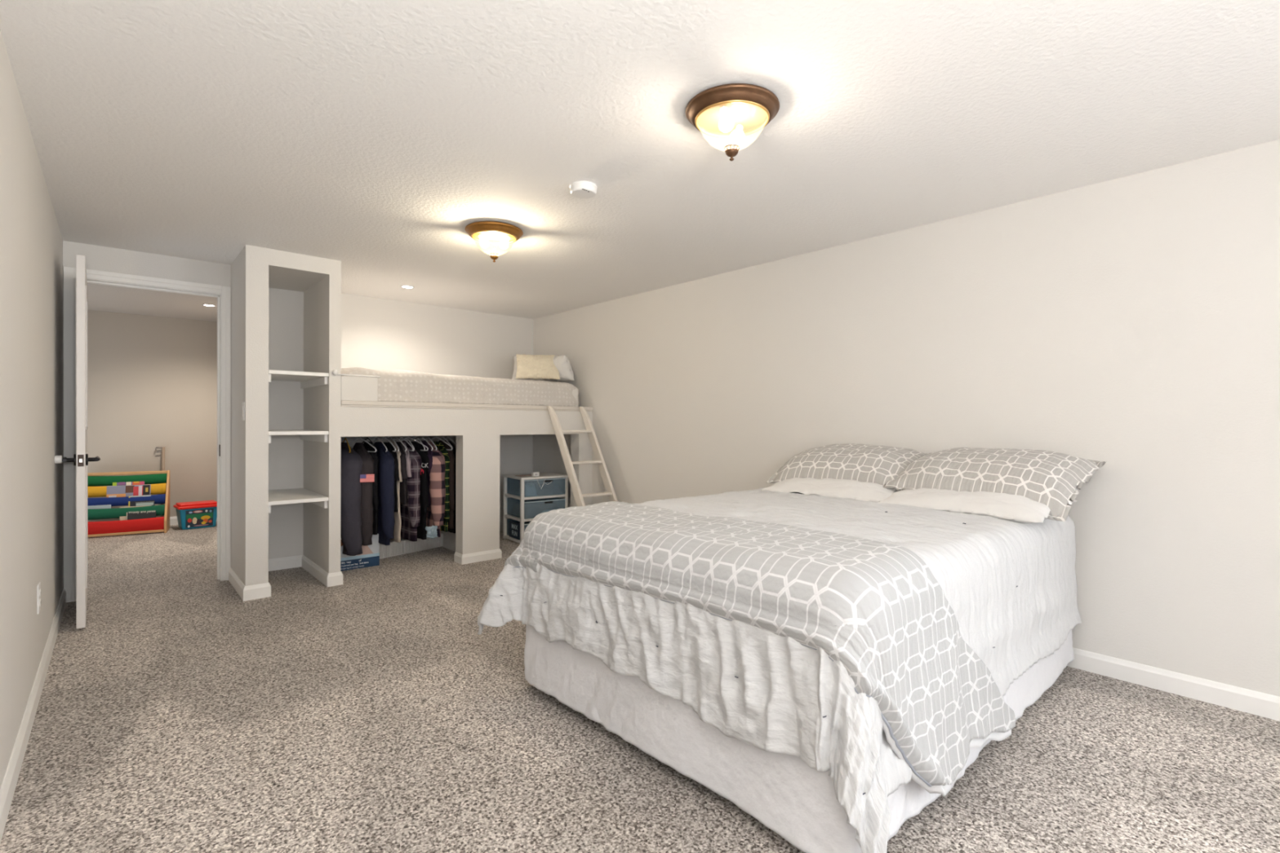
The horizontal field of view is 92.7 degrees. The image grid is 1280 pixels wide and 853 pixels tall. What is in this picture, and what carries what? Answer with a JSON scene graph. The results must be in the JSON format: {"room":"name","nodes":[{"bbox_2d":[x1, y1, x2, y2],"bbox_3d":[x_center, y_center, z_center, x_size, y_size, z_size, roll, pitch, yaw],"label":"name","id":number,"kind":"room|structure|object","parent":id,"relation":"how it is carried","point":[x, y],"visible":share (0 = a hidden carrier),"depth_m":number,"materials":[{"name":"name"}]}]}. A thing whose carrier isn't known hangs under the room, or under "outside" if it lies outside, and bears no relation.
{"room":"bedroom","nodes":[
{"label":"bedroom","id":0,"kind":"room"},
{"bbox_2d":[0,29,63,789],"bbox_3d":[-0.783,0.008,0.461,0.100,2.200,8.720,0,0,-41],"label":"wall","id":1,"kind":"structure","parent":0,"point":[32,484],"depth_m":2.19,"materials":[{"name":"white paint"}]},
{"bbox_2d":[0,588,66,844],"bbox_3d":[-0.733,1.064,0.490,0.013,0.088,8.480,0,0,-41],"label":"baseboard","id":2,"kind":"structure","parent":1,"relation":"attached to","point":[7,789],"depth_m":2.10,"materials":[{"name":"white paint"}]},
{"bbox_2d":[36,582,40,613],"bbox_3d":[-2.465,0.704,2.504,0.009,0.116,0.072,0,0,-41],"label":"wall outlet","id":3,"kind":"object","parent":1,"relation":"attached to","point":[38,587],"visible":1,"depth_m":2.48,"materials":[{"name":"white plastic"}]},
{"bbox_2d":[54,455,62,463],"bbox_3d":[-3.051,0.173,3.201,0.028,0.042,0.042,0,0,-41],"label":"bumper cover","id":4,"kind":"object","parent":1,"relation":"attached to","point":[58,459],"visible":1,"depth_m":3.19,"materials":[{"name":"white plastic"}]},
{"bbox_2d":[62,240,231,433],"bbox_3d":[-3.737,-0.028,3.592,2.208,2.200,0.120,0,0,-41],"label":"wall","id":5,"kind":"structure","parent":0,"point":[100,258],"depth_m":3.94,"materials":[{"name":"white paint"}]},
{"bbox_2d":[63,266,231,602],"bbox_3d":[-3.218,0.050,4.028,0.848,2.043,0.141,0,0,-41],"label":"door frame","id":6,"kind":"structure","parent":5,"relation":"attached to","point":[69,273],"depth_m":3.98,"materials":[{"name":"white paint"}]},
{"bbox_2d":[62,254,100,628],"bbox_3d":[-3.186,0.078,3.484,0.155,1.966,0.755,0,1,-42],"label":"door","id":7,"kind":"structure","parent":6,"relation":"attached to","point":[80,460],"depth_m":3.21,"materials":[{"name":"white paint"}]},
{"bbox_2d":[87,310,217,521],"bbox_3d":[-5.508,-0.054,6.078,2.760,2.200,0.100,0,0,-41],"label":"wall","id":8,"kind":"structure","parent":0,"point":[152,380],"depth_m":6.38,"materials":[{"name":"beige paint"}]},
{"bbox_2d":[169,516,217,525],"bbox_3d":[-5.515,1.002,6.010,2.660,0.088,0.013,0,0,-41],"label":"baseboard","id":9,"kind":"structure","parent":8,"relation":"attached to","point":[173,520],"depth_m":6.49,"materials":[{"name":"white paint"}]},
{"bbox_2d":[231,244,341,586],"bbox_3d":[-2.603,-0.028,4.388,0.553,2.200,1.150,0,0,-41],"label":"bookshelf","id":10,"kind":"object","parent":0,"point":[286,306],"depth_m":4.14,"materials":[{"name":"white paint"}]},
{"bbox_2d":[241,401,244,420],"bbox_3d":[-2.480,-0.095,3.814,0.009,0.116,0.072,0,0,-41],"label":"light switch","id":11,"kind":"object","parent":10,"relation":"attached to","point":[243,402],"visible":1,"depth_m":3.79,"materials":[{"name":"white plastic"}]},
{"bbox_2d":[228,555,342,601],"bbox_3d":[-2.478,1.030,4.244,0.579,0.088,0.778,0,0,-41],"label":"baseboard","id":12,"kind":"structure","parent":10,"relation":"attached to","point":[329,580],"depth_m":4.14,"materials":[{"name":"white paint"}]},
{"bbox_2d":[268,488,328,513],"bbox_3d":[-2.465,0.512,4.266,0.353,0.076,0.752,0,0,-41],"label":"wall shelf","id":13,"kind":"object","parent":10,"relation":"attached to","point":[283,496],"visible":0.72,"depth_m":4.13,"materials":[{"name":"white paint"}]},
{"bbox_2d":[268,369,328,388],"bbox_3d":[-2.460,-0.324,4.261,0.353,0.076,0.752,0,0,-41],"label":"wall shelf","id":14,"kind":"object","parent":10,"relation":"attached to","point":[307,380],"visible":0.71,"depth_m":4.13,"materials":[{"name":"white paint"}]},
{"bbox_2d":[268,429,328,443],"bbox_3d":[-2.462,0.066,4.263,0.353,0.076,0.752,0,0,-41],"label":"wall shelf","id":15,"kind":"object","parent":10,"relation":"attached to","point":[308,435],"visible":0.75,"depth_m":4.08,"materials":[{"name":"white paint"}]},
{"bbox_2d":[340,442,363,555],"bbox_3d":[-2.263,0.533,4.611,0.202,0.823,0.642,0,1,-43],"label":"jacket","id":16,"kind":"object","parent":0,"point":[351,536],"visible":0.54,"depth_m":4.38,"materials":[{"name":"grey fabric"}]},
{"bbox_2d":[363,441,378,534],"bbox_3d":[-2.122,0.466,4.741,0.071,0.698,0.475,0,1,-41],"label":"hoodie","id":17,"kind":"object","parent":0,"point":[368,447],"visible":0.33,"depth_m":4.58,"materials":[{"name":"fabric"}]},
{"bbox_2d":[383,442,399,511],"bbox_3d":[-2.010,0.390,4.810,0.062,0.530,0.475,0,1,-44],"label":"shirt","id":18,"kind":"object","parent":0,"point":[388,445],"visible":0.3,"depth_m":4.67,"materials":[{"name":"fabric"}]},
{"bbox_2d":[426,440,445,537],"bbox_3d":[-1.759,0.503,5.037,0.137,0.764,0.558,0,1,-41],"label":"checked flannel","id":19,"kind":"object","parent":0,"point":[435,514],"visible":0.41,"depth_m":4.84,"materials":[{"name":"pink fabric"}]},
{"bbox_2d":[425,525,437,538],"bbox_3d":[-1.646,0.836,4.826,0.038,0.107,0.099,1,0,38],"label":"cloth","id":20,"kind":"object","parent":19,"relation":"hanging from","point":[432,533],"visible":1,"depth_m":4.82,"materials":[{"name":"fabric"}]},
{"bbox_2d":[341,293,533,542],"bbox_3d":[-1.978,-0.034,5.761,2.183,2.200,0.161,0,0,-41],"label":"wall","id":21,"kind":"structure","parent":0,"point":[379,334],"depth_m":5.76,"materials":[{"name":"white paint"}]},
{"bbox_2d":[428,435,456,551],"bbox_3d":[-1.642,0.492,5.337,0.060,1.158,0.930,0,0,-41],"label":"wall","id":22,"kind":"structure","parent":0,"point":[448,538],"depth_m":5.32,"materials":[{"name":"white paint"}]},
{"bbox_2d":[341,406,592,554],"bbox_3d":[-1.282,0.464,4.950,2.191,1.224,0.130,0,1,-43],"label":"wall","id":23,"kind":"structure","parent":0,"point":[477,433],"depth_m":4.85,"materials":[{"name":"white paint"}]},
{"bbox_2d":[341,400,593,411],"bbox_3d":[-1.579,-0.134,5.295,2.183,0.096,1.169,0,0,-41],"label":"trim","id":24,"kind":"structure","parent":23,"relation":"attached to","point":[344,403],"depth_m":4.70,"materials":[{"name":"grey paint"}]},
{"bbox_2d":[341,376,377,401],"bbox_3d":[-1.960,-0.262,4.252,0.244,0.166,0.050,0,1,-43],"label":"panel","id":25,"kind":"object","parent":24,"relation":"on","point":[353,388],"visible":0.79,"depth_m":4.23,"materials":[{"name":"white paint"}]},
{"bbox_2d":[332,368,380,377],"bbox_3d":[-1.959,-0.365,4.218,0.034,0.042,0.318,1,1,42],"label":"rod","id":26,"kind":"object","parent":25,"relation":"on","point":[335,371],"visible":1,"depth_m":4.17,"materials":[{"name":"white plastic"}]},
{"bbox_2d":[572,387,577,406],"bbox_3d":[-1.620,-0.264,5.312,2.022,0.210,1.020,0,0,-41],"label":"mattress","id":27,"kind":"object","parent":24,"relation":"on","point":[575,392],"visible":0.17,"depth_m":5.60,"materials":[{"name":"white fabric"}]},
{"bbox_2d":[341,367,579,406],"bbox_3d":[-1.605,-0.325,5.303,2.124,0.287,1.070,0,0,-41],"label":"blanket","id":28,"kind":"object","parent":27,"relation":"on","point":[393,385],"visible":0.9,"depth_m":4.84,"materials":[{"name":"white fabric"}]},
{"bbox_2d":[511,355,554,381],"bbox_3d":[-1.013,-0.564,5.939,0.462,0.259,0.166,0,0,0],"label":"pillow","id":29,"kind":"object","parent":28,"relation":"on","point":[514,374],"visible":0.12,"depth_m":5.88,"materials":[{"name":"white fabric"}]},
{"bbox_2d":[515,354,559,379],"bbox_3d":[-0.943,-0.553,5.641,0.400,0.238,0.168,0,0,-11],"label":"cushion","id":30,"kind":"object","parent":28,"relation":"on","point":[528,366],"visible":0.96,"depth_m":5.59,"materials":[{"name":"beige fabric"}]},
{"bbox_2d":[543,355,574,381],"bbox_3d":[-0.815,-0.552,5.792,0.468,0.246,0.207,1,1,43],"label":"pillow","id":31,"kind":"object","parent":28,"relation":"on","point":[562,362],"visible":0.47,"depth_m":5.64,"materials":[{"name":"white fabric"}]},
{"bbox_2d":[453,548,502,564],"bbox_3d":[-0.961,1.038,5.250,1.303,0.075,0.143,0,1,-43],"label":"baseboard","id":32,"kind":"object","parent":23,"relation":"attached to","point":[462,559],"visible":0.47,"depth_m":4.85,"materials":[{"name":"white paint"}]},
{"bbox_2d":[0,0,1279,321],"bbox_3d":[-0.858,-1.156,2.414,5.043,0.100,11.800,0,0,-41],"label":"ceiling","id":33,"kind":"structure","parent":0,"point":[367,136],"depth_m":2.21,"materials":[{"name":"white paint"}]},
{"bbox_2d":[202,304,215,306],"bbox_3d":[-4.061,-1.141,5.754,0.108,0.005,0.108,0,0,-41],"label":"recessed light","id":34,"kind":"object","parent":33,"relation":"in","point":[209,305],"visible":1,"depth_m":5.77,"materials":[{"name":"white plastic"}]},
{"bbox_2d":[400,285,414,288],"bbox_3d":[-1.876,-1.124,4.922,0.108,0.005,0.108,0,0,-41],"label":"recessed light","id":35,"kind":"object","parent":33,"relation":"in","point":[402,286],"visible":1,"depth_m":4.92,"materials":[{"name":"white plastic"}]},
{"bbox_2d":[464,221,523,262],"bbox_3d":[-0.823,-1.020,3.447,0.320,0.183,0.320,0,0,-41],"label":"ceiling light","id":36,"kind":"object","parent":33,"relation":"attached to","point":[487,233],"visible":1,"depth_m":3.41,"materials":[{"name":"brown metal"}]},
{"bbox_2d":[569,181,597,198],"bbox_3d":[-0.260,-1.086,2.807,0.128,0.038,0.128,0,0,-41],"label":"smoke detector","id":37,"kind":"object","parent":33,"relation":"attached to","point":[580,189],"visible":1,"depth_m":2.77,"materials":[{"name":"white plastic"}]},
{"bbox_2d":[685,83,779,160],"bbox_3d":[0.316,-1.005,2.097,0.320,0.183,0.320,0,0,-41],"label":"ceiling light","id":38,"kind":"object","parent":33,"relation":"attached to","point":[733,111],"visible":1,"depth_m":2.04,"materials":[{"name":"brown metal"}]},
{"bbox_2d":[0,521,1279,852],"bbox_3d":[-0.394,1.154,2.838,4.187,0.120,12.200,0,0,-41],"label":"floor","id":39,"kind":"structure","parent":0,"point":[371,712],"depth_m":2.07,"materials":[{"name":"carpet"}]},
{"bbox_2d":[87,470,169,537],"bbox_3d":[-5.048,0.749,5.965,0.695,0.600,0.321,0,0,-33],"label":"bookshelf","id":40,"kind":"object","parent":39,"relation":"on","point":[158,480],"visible":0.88,"depth_m":5.94,"materials":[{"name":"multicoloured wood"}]},
{"bbox_2d":[87,504,111,509],"bbox_3d":[-5.182,0.803,5.827,0.200,0.096,0.032,0,0,-33],"label":"book","id":41,"kind":"object","parent":40,"relation":"in","point":[95,507],"visible":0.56,"depth_m":5.83,"materials":[{"name":"grey paper"}]},
{"bbox_2d":[106,484,151,497],"bbox_3d":[-5.030,0.653,6.007,0.335,0.145,0.042,0,0,-33],"label":"book","id":42,"kind":"object","parent":40,"relation":"in","point":[133,490],"visible":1,"depth_m":6.00,"materials":[{"name":"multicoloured paper"}]},
{"bbox_2d":[112,481,144,485],"bbox_3d":[-5.073,0.577,6.056,0.245,0.145,0.042,0,0,-33],"label":"book","id":43,"kind":"object","parent":40,"relation":"in","point":[128,483],"visible":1,"depth_m":6.05,"materials":[{"name":"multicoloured paper"}]},
{"bbox_2d":[119,505,151,520],"bbox_3d":[-4.919,0.855,5.953,0.240,0.151,0.045,0,0,-33],"label":"book","id":44,"kind":"object","parent":40,"relation":"in","point":[124,517],"visible":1,"depth_m":5.90,"materials":[{"name":"beige paper"}]},
{"bbox_2d":[126,510,155,519],"bbox_3d":[-4.872,0.869,5.963,0.225,0.135,0.040,0,0,-33],"label":"book","id":45,"kind":"object","parent":40,"relation":"in","point":[138,515],"visible":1,"depth_m":5.96,"materials":[{"name":"black paper"}]},
{"bbox_2d":[128,494,155,506],"bbox_3d":[-4.909,0.753,6.013,0.200,0.145,0.042,0,0,-33],"label":"book","id":46,"kind":"object","parent":40,"relation":"in","point":[131,504],"visible":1,"depth_m":5.99,"materials":[{"name":"black paper"}]},
{"bbox_2d":[134,501,154,506],"bbox_3d":[-4.881,0.791,6.015,0.150,0.090,0.033,0,0,-33],"label":"book","id":47,"kind":"object","parent":40,"relation":"in","point":[139,504],"visible":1,"depth_m":6.01,"materials":[{"name":"grey paper"}]},
{"bbox_2d":[155,446,164,516],"bbox_3d":[-5.008,0.630,6.372,0.082,0.835,0.090,0,0,-41],"label":"pole","id":48,"kind":"object","parent":39,"relation":"on","point":[162,451],"visible":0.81,"depth_m":6.39,"materials":[{"name":"beige wood"}]},
{"bbox_2d":[173,500,217,529],"bbox_3d":[-4.600,0.918,6.341,0.250,0.262,0.364,1,1,43],"label":"tub","id":49,"kind":"object","parent":39,"relation":"on","point":[194,514],"visible":0.88,"depth_m":6.26,"materials":[{"name":"teal plastic"}]},
{"bbox_2d":[340,533,379,571],"bbox_3d":[-2.208,0.950,4.650,0.370,0.245,0.183,0,1,-43],"label":"carton","id":50,"kind":"object","parent":39,"relation":"on","point":[370,557],"visible":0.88,"depth_m":4.63,"materials":[{"name":"white"}]},
{"bbox_2d":[378,533,442,559],"bbox_3d":[-1.947,1.007,5.156,0.044,0.119,0.860,1,0,34],"label":"wire shelf section","id":51,"kind":"object","parent":39,"relation":"on","point":[405,546],"visible":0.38,"depth_m":5.13,"materials":[{"name":"white plastic"}]},
{"bbox_2d":[502,472,568,543],"bbox_3d":[-0.993,0.765,5.802,0.493,0.612,0.412,0,0,-37],"label":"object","id":52,"kind":"object","parent":39,"relation":"on","point":[543,476],"visible":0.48,"depth_m":5.69,"materials":[{"name":"white plastic"}]},
{"bbox_2d":[509,520,519,540],"bbox_3d":[-1.151,0.959,5.640,0.030,0.145,0.220,0,0,-37],"label":"box","id":53,"kind":"object","parent":52,"relation":"in","point":[514,527],"visible":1,"depth_m":5.62,"materials":[{"name":"black cardboard"}]},
{"bbox_2d":[515,520,531,532],"bbox_3d":[-0.990,0.955,5.798,0.395,0.153,0.358,0,0,-37],"label":"folded clothes","id":54,"kind":"object","parent":52,"relation":"in","point":[525,522],"visible":0.08,"depth_m":5.74,"materials":[{"name":"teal fabric"}]},
{"bbox_2d":[518,481,537,496],"bbox_3d":[-1.035,0.570,5.629,0.120,0.128,0.148,0,0,-37],"label":"fabric bag","id":55,"kind":"object","parent":52,"relation":"in","point":[530,490],"visible":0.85,"depth_m":5.58,"materials":[{"name":"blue fabric"}]},
{"bbox_2d":[511,501,559,518],"bbox_3d":[-0.983,0.774,5.801,0.380,0.115,0.358,0,0,-37],"label":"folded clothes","id":56,"kind":"object","parent":52,"relation":"in","point":[531,509],"visible":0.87,"depth_m":5.70,"materials":[{"name":"teal fabric"}]},
{"bbox_2d":[541,508,558,513],"bbox_3d":[-0.830,0.788,5.688,0.210,0.035,0.006,0,0,-37],"label":"cloth","id":57,"kind":"object","parent":56,"relation":"on","point":[548,510],"visible":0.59,"depth_m":5.66,"materials":[{"name":"grey"}]},
{"bbox_2d":[531,471,551,488],"bbox_3d":[-0.908,0.499,5.645,0.168,0.156,0.090,0,0,-37],"label":"power adapter","id":58,"kind":"object","parent":52,"relation":"on","point":[533,473],"visible":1,"depth_m":5.62,"materials":[{"name":"white plastic"}]},
{"bbox_2d":[533,482,562,495],"bbox_3d":[-0.934,0.586,5.836,0.260,0.095,0.358,0,0,-37],"label":"folded clothes","id":59,"kind":"object","parent":52,"relation":"in","point":[551,488],"visible":0.75,"depth_m":5.72,"materials":[{"name":"teal fabric"}]},
{"bbox_2d":[546,405,617,506],"bbox_3d":[-0.415,0.450,5.105,0.364,1.255,0.783,0,0,-41],"label":"ladder","id":60,"kind":"object","parent":39,"relation":"on","point":[578,495],"visible":0.7,"depth_m":5.16,"materials":[{"name":"beige paint"}]},
{"bbox_3d":[0.765,0.754,2.672,1.952,0.694,1.440,0,1,-42],"label":"bed","id":61,"kind":"object","parent":39,"relation":"on","visible":0},
{"bbox_2d":[477,488,1081,852],"bbox_3d":[0.651,0.696,2.650,2.111,0.699,1.725,0,1,-44],"label":"comforter","id":62,"kind":"object","parent":61,"relation":"on","point":[1010,588],"visible":0.56,"depth_m":1.95,"materials":[{"name":"grey fabric"}]},
{"bbox_2d":[503,501,1016,796],"bbox_3d":[0.327,0.657,2.262,0.981,0.653,1.695,0,0,-41],"label":"quilt","id":63,"kind":"object","parent":62,"relation":"on","point":[877,609],"visible":1,"depth_m":1.69,"materials":[{"name":"fabric"}]},
{"bbox_2d":[760,477,897,502],"bbox_3d":[1.078,0.322,3.236,0.483,0.126,0.756,0,0,-41],"label":"pillow","id":64,"kind":"object","parent":62,"relation":"on","point":[829,487],"visible":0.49,"depth_m":3.08,"materials":[{"name":"white fabric"}]},
{"bbox_2d":[766,443,930,491],"bbox_3d":[1.164,0.214,3.355,0.525,0.234,0.797,0,0,-41],"label":"patterned pillow","id":65,"kind":"object","parent":64,"relation":"on","point":[879,464],"visible":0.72,"depth_m":3.22,"materials":[{"name":"fabric"}]},
{"bbox_2d":[877,488,1077,523],"bbox_3d":[1.487,0.327,2.730,0.458,0.124,0.680,0,0,-41],"label":"pillow","id":66,"kind":"object","parent":62,"relation":"on","point":[1003,506],"visible":0.56,"depth_m":2.56,"materials":[{"name":"white fabric"}]},
{"bbox_2d":[883,447,1106,521],"bbox_3d":[1.606,0.234,2.813,0.502,0.265,0.761,0,0,-37],"label":"patterned pillow","id":67,"kind":"object","parent":66,"relation":"on","point":[1052,479],"visible":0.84,"depth_m":2.65,"materials":[{"name":"fabric"}]},
{"bbox_2d":[524,624,1074,852],"bbox_3d":[0.731,0.869,2.655,2.041,0.385,1.589,0,0,-41],"label":"bed skirt","id":68,"kind":"object","parent":61,"relation":"on","point":[798,802],"visible":0.27,"depth_m":1.83,"materials":[{"name":"white fabric"}]},
{"bbox_2d":[532,139,1279,697],"bbox_3d":[1.842,0.004,3.064,0.100,2.200,9.250,0,0,-41],"label":"wall","id":69,"kind":"structure","parent":0,"point":[1131,323],"depth_m":2.84,"materials":[{"name":"white paint"}]},
{"bbox_2d":[1066,647,1279,721],"bbox_3d":[2.146,1.065,2.624,0.013,0.088,7.968,0,0,-41],"label":"baseboard","id":70,"kind":"structure","parent":69,"relation":"attached to","point":[1249,701],"depth_m":2.52,"materials":[{"name":"white paint"}]},
{"bbox_3d":[-1.960,0.043,4.862,1.040,0.032,0.032,0,0,-41],"label":"closet rod","id":71,"kind":"object","parent":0,"visible":0},
{"bbox_2d":[342,437,351,453],"bbox_3d":[-2.233,0.106,4.628,0.009,0.173,0.398,0,0,-35],"label":"clothes hanger","id":72,"kind":"object","parent":71,"relation":"hanging from","point":[345,437],"visible":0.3,"depth_m":4.54,"materials":[{"name":"orange plastic"}]},
{"bbox_2d":[348,437,376,452],"bbox_3d":[-2.153,0.106,4.696,0.438,0.173,0.008,1,0,35],"label":"clothes hanger","id":73,"kind":"object","parent":71,"relation":"hanging from","point":[359,437],"visible":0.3,"depth_m":4.64,"materials":[{"name":"white plastic"}]},
{"bbox_2d":[351,442,374,546],"bbox_3d":[-2.163,0.505,4.680,0.122,0.759,0.601,0,0,-39],"label":"jacket","id":74,"kind":"object","parent":73,"relation":"hanging from","point":[366,477],"visible":0.43,"depth_m":4.47,"materials":[{"name":"grey fabric"}]},
{"bbox_2d":[361,437,377,452],"bbox_3d":[-2.112,0.106,4.732,0.008,0.173,0.398,0,1,-43],"label":"clothes hanger","id":75,"kind":"object","parent":71,"relation":"hanging from","point":[366,437],"visible":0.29,"depth_m":4.67,"materials":[{"name":"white plastic"}]},
{"bbox_2d":[372,437,386,452],"bbox_3d":[-2.051,0.106,4.784,0.008,0.173,0.398,0,0,-41],"label":"clothes hanger","id":76,"kind":"object","parent":71,"relation":"hanging from","point":[377,437],"visible":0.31,"depth_m":4.72,"materials":[{"name":"white plastic"}]},
{"bbox_2d":[373,441,395,545],"bbox_3d":[-2.056,0.511,4.778,0.113,0.778,0.560,0,1,-42],"label":"coat","id":77,"kind":"object","parent":76,"relation":"hanging from","point":[385,476],"visible":0.55,"depth_m":4.58,"materials":[{"name":"fabric"}]},
{"bbox_2d":[381,436,395,451],"bbox_3d":[-2.009,0.106,4.820,0.008,0.173,0.398,0,1,-44],"label":"clothes hanger","id":78,"kind":"object","parent":71,"relation":"hanging from","point":[385,437],"visible":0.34,"depth_m":4.74,"materials":[{"name":"white plastic"}]},
{"bbox_2d":[386,436,399,451],"bbox_3d":[-1.975,0.106,4.849,0.008,0.173,0.398,0,0,-38],"label":"clothes hanger","id":79,"kind":"object","parent":71,"relation":"hanging from","point":[391,437],"visible":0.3,"depth_m":4.77,"materials":[{"name":"white plastic"}]},
{"bbox_2d":[388,440,402,542],"bbox_3d":[-1.984,0.506,4.853,0.064,0.777,0.466,0,0,-40],"label":"shirt","id":80,"kind":"object","parent":79,"relation":"hanging from","point":[397,530],"visible":0.29,"depth_m":4.72,"materials":[{"name":"fabric"}]},
{"bbox_2d":[392,436,406,451],"bbox_3d":[-1.945,0.106,4.875,0.008,0.173,0.398,0,1,-43],"label":"clothes hanger","id":81,"kind":"object","parent":71,"relation":"hanging from","point":[396,437],"visible":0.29,"depth_m":4.80,"materials":[{"name":"white plastic"}]},
{"bbox_2d":[395,441,407,504],"bbox_3d":[-1.950,0.363,4.874,0.065,0.484,0.483,0,0,-38],"label":"shirt","id":82,"kind":"object","parent":81,"relation":"hanging from","point":[403,462],"visible":0.36,"depth_m":4.72,"materials":[{"name":"fabric"}]},
{"bbox_2d":[395,436,413,451],"bbox_3d":[-1.913,0.106,4.903,0.398,0.173,0.009,1,1,44],"label":"clothes hanger","id":83,"kind":"object","parent":71,"relation":"hanging from","point":[402,437],"visible":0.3,"depth_m":4.82,"materials":[{"name":"white plastic"}]},
{"bbox_2d":[400,441,411,506],"bbox_3d":[-1.922,0.374,4.904,0.061,0.498,0.479,0,0,-37],"label":"shirt","id":84,"kind":"object","parent":83,"relation":"hanging from","point":[407,455],"visible":0.29,"depth_m":4.73,"materials":[{"name":"grey fabric"}]},
{"bbox_2d":[401,436,414,451],"bbox_3d":[-1.888,0.106,4.924,0.008,0.173,0.398,0,0,-39],"label":"clothes hanger","id":85,"kind":"object","parent":71,"relation":"hanging from","point":[406,437],"visible":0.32,"depth_m":4.84,"materials":[{"name":"white plastic"}]},
{"bbox_2d":[398,436,428,450],"bbox_3d":[-1.873,0.106,4.937,0.438,0.173,0.009,0,0,27],"label":"clothes hanger","id":86,"kind":"object","parent":71,"relation":"hanging from","point":[408,437],"visible":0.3,"depth_m":4.88,"materials":[{"name":"white plastic"}]},
{"bbox_2d":[400,440,422,541],"bbox_3d":[-1.896,0.511,4.925,0.119,0.787,0.478,0,1,-43],"label":"plaid shirt","id":87,"kind":"object","parent":86,"relation":"hanging from","point":[411,513],"visible":0.52,"depth_m":4.76,"materials":[{"name":"fabric"}]},
{"bbox_2d":[400,441,429,507],"bbox_3d":[-1.822,0.384,4.901,0.343,0.523,0.058,0,0,19],"label":"shirt","id":88,"kind":"object","parent":86,"relation":"hanging from","point":[418,446],"visible":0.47,"depth_m":4.86,"materials":[{"name":"black fabric"}]},
{"bbox_2d":[420,462,428,474],"bbox_3d":[-1.734,0.336,4.842,0.068,0.095,0.117,0,0,-41],"label":"print","id":89,"kind":"object","parent":88,"relation":"attached to","point":[425,464],"depth_m":4.84,"materials":[{"name":"red"}]},
{"bbox_2d":[413,436,425,450],"bbox_3d":[-1.820,0.106,4.983,0.008,0.173,0.398,0,0,-37],"label":"clothes hanger","id":90,"kind":"object","parent":71,"relation":"hanging from","point":[416,437],"visible":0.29,"depth_m":4.90,"materials":[{"name":"white plastic"}]},
{"bbox_2d":[417,441,427,539],"bbox_3d":[-1.822,0.515,4.980,0.070,0.779,0.366,0,1,-44],"label":"shirt","id":91,"kind":"object","parent":90,"relation":"hanging from","point":[421,531],"visible":0.3,"depth_m":4.86,"materials":[{"name":"fabric"}]},
{"bbox_2d":[418,440,432,506],"bbox_3d":[-1.795,0.375,5.007,0.065,0.516,0.479,0,1,-42],"label":"shirt","id":92,"kind":"object","parent":90,"relation":"hanging from","point":[429,451],"visible":0.29,"depth_m":4.87,"materials":[{"name":"fabric"}]},
{"bbox_2d":[417,436,432,450],"bbox_3d":[-1.789,0.106,5.009,0.008,0.173,0.398,0,1,-44],"label":"clothes hanger","id":93,"kind":"object","parent":71,"relation":"hanging from","point":[421,437],"visible":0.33,"depth_m":4.94,"materials":[{"name":"white plastic"}]},
{"bbox_2d":[423,436,436,450],"bbox_3d":[-1.751,0.106,5.042,0.008,0.173,0.398,0,0,-39],"label":"clothes hanger","id":94,"kind":"object","parent":71,"relation":"hanging from","point":[427,437],"visible":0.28,"depth_m":4.97,"materials":[{"name":"white plastic"}]},
{"bbox_2d":[428,436,452,450],"bbox_3d":[-1.698,0.106,5.087,0.438,0.173,0.008,1,0,37],"label":"clothes hanger","id":95,"kind":"object","parent":71,"relation":"hanging from","point":[435,437],"visible":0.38,"depth_m":5.01,"materials":[{"name":"white plastic"}]},
{"bbox_2d":[433,441,449,532],"bbox_3d":[-1.706,0.490,5.096,0.068,0.730,0.477,0,1,-43],"label":"plaid shirt","id":96,"kind":"object","parent":95,"relation":"hanging from","point":[440,446],"visible":0.29,"depth_m":4.93,"materials":[{"name":"fabric"}]},
{"bbox_2d":[436,436,453,449],"bbox_3d":[-1.656,0.106,5.123,0.008,0.173,0.398,0,0,-41],"label":"clothes hanger","id":97,"kind":"object","parent":71,"relation":"hanging from","point":[442,437],"visible":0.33,"depth_m":5.07,"materials":[{"name":"white plastic"}]},
{"bbox_2d":[438,440,454,528],"bbox_3d":[-1.663,0.476,5.127,0.074,0.717,0.477,0,0,-40],"label":"jacket","id":98,"kind":"object","parent":97,"relation":"hanging from","point":[451,475],"visible":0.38,"depth_m":4.95,"materials":[{"name":"fabric"}]},
{"bbox_3d":[-1.622,0.106,5.152,0.008,0.173,0.398,0,1,-43],"label":"clothes hanger","id":99,"kind":"object","parent":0,"visible":0},
{"bbox_2d":[448,440,456,533],"bbox_3d":[-1.629,0.498,5.158,0.074,0.753,0.476,0,0,-37],"label":"coat","id":100,"kind":"object","parent":99,"relation":"hanging from","point":[452,531],"visible":0.11,"depth_m":4.98,"materials":[{"name":"fabric"}]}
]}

